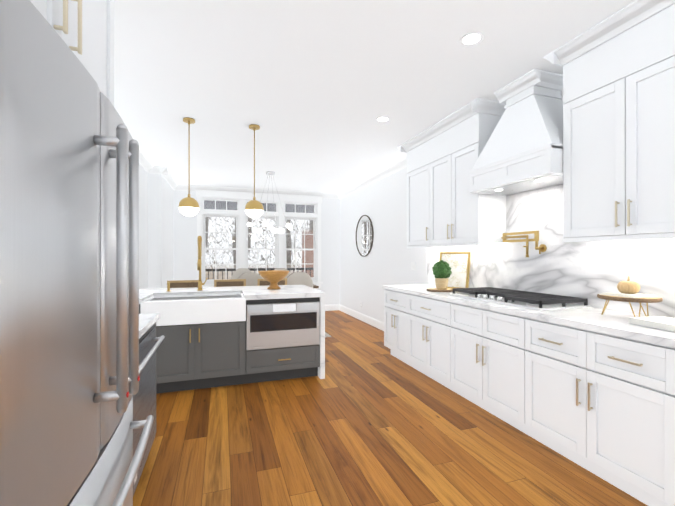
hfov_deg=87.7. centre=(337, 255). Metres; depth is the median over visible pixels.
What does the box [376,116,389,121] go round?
recessed light
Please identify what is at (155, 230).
wall
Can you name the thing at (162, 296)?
sink
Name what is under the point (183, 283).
counter stool
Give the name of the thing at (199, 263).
faucet
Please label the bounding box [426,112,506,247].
upper cabinet
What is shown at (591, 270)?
backsplash
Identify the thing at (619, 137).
upper cabinet
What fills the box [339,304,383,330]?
baseboard
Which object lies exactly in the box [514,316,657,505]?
base cabinet
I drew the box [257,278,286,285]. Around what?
counter stool
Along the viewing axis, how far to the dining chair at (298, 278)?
5.56 m
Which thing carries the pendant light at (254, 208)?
hanging from the ceiling
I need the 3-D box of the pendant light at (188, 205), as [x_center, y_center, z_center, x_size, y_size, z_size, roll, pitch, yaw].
[-1.587,-0.932,3.759,0.204,1.034,0.204,0,0,-18]
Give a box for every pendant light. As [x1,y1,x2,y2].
[179,117,198,215]
[245,124,263,217]
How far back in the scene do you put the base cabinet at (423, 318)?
3.69 m
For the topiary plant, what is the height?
0.342 m
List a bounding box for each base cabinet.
[133,313,164,495]
[384,288,401,360]
[402,292,445,386]
[446,304,513,426]
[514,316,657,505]
[658,344,674,505]
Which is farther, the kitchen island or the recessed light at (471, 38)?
the kitchen island
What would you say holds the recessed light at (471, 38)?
in the ceiling
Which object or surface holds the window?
in the wall at (184, 247)
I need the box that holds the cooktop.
[449,287,591,310]
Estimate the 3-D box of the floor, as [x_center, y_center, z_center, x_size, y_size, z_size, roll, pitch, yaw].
[-0.284,1.340,3.292,4.060,0.060,9.760,0,0,-18]
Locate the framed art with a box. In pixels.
[439,252,470,288]
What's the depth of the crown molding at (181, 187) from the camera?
7.70 m
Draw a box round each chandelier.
[247,221,261,233]
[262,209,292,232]
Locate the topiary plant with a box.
[427,260,452,291]
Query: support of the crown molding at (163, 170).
attached to the wall at (155, 230)
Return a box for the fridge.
[0,0,153,505]
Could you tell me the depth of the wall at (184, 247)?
8.25 m
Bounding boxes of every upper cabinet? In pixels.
[30,0,113,105]
[406,140,425,247]
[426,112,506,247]
[558,0,674,239]
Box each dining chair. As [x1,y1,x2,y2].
[231,268,252,278]
[237,273,262,285]
[274,268,289,277]
[287,272,312,287]
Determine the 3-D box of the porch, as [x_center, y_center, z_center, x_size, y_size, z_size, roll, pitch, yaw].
[-2.304,0.013,9.565,8.500,2.800,3.100,0,0,-18]
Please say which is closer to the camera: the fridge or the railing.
the fridge
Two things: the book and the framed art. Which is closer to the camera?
the book
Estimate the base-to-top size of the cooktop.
0.066 m
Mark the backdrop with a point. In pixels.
(232, 238)
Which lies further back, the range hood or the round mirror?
the round mirror
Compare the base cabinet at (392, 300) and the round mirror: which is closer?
the base cabinet at (392, 300)
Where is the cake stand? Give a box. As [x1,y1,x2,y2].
[597,276,662,316]
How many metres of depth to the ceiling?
2.81 m
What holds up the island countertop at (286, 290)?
on the kitchen island
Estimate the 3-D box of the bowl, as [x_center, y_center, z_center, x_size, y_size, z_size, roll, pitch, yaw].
[-0.743,0.290,4.110,0.364,0.207,0.364,0,0,-18]
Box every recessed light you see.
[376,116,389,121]
[459,32,483,45]
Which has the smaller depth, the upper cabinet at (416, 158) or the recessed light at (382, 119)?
the recessed light at (382, 119)
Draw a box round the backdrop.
[205,217,313,279]
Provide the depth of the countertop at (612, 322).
2.30 m
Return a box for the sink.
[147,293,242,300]
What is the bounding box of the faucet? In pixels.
[197,236,207,290]
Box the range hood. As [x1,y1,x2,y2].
[469,69,563,194]
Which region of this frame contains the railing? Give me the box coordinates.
[205,268,313,279]
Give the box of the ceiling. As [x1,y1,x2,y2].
[114,0,674,193]
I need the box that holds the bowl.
[258,270,288,288]
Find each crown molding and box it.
[139,147,156,173]
[158,166,178,189]
[177,184,335,198]
[336,156,406,198]
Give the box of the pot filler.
[501,231,546,256]
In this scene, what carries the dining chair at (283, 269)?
on the dining rug
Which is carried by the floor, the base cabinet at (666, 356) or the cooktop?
the base cabinet at (666, 356)
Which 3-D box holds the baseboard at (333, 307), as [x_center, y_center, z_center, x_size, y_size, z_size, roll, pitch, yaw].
[-1.685,1.242,7.812,3.580,0.140,0.016,0,0,-18]
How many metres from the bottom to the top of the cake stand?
0.260 m
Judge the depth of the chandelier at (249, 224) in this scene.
6.16 m
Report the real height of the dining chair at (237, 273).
1.031 m
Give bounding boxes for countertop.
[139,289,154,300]
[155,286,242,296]
[239,285,318,296]
[382,284,674,347]
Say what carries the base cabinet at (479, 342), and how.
on the floor
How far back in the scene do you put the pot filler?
3.08 m
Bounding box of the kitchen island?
[139,293,324,393]
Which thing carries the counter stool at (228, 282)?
on the floor
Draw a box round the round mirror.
[356,215,373,256]
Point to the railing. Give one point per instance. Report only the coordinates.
(251, 269)
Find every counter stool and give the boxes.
[167,280,201,287]
[214,279,245,286]
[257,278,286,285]
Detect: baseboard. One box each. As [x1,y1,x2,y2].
[325,304,338,310]
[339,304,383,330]
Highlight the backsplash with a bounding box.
[427,184,674,317]
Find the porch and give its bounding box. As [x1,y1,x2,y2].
[204,200,313,212]
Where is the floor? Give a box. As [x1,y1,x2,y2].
[133,310,647,505]
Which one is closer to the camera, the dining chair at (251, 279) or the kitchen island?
the kitchen island
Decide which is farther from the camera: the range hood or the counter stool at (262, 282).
the counter stool at (262, 282)
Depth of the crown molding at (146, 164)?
5.36 m
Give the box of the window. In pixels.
[195,189,322,287]
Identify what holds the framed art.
on the countertop at (612, 322)
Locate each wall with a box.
[139,164,172,288]
[173,190,339,304]
[340,88,562,322]
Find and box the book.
[628,316,674,331]
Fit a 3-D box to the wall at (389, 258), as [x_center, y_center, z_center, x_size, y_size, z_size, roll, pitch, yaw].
[1.587,-0.070,3.908,0.120,2.760,9.760,0,0,-18]

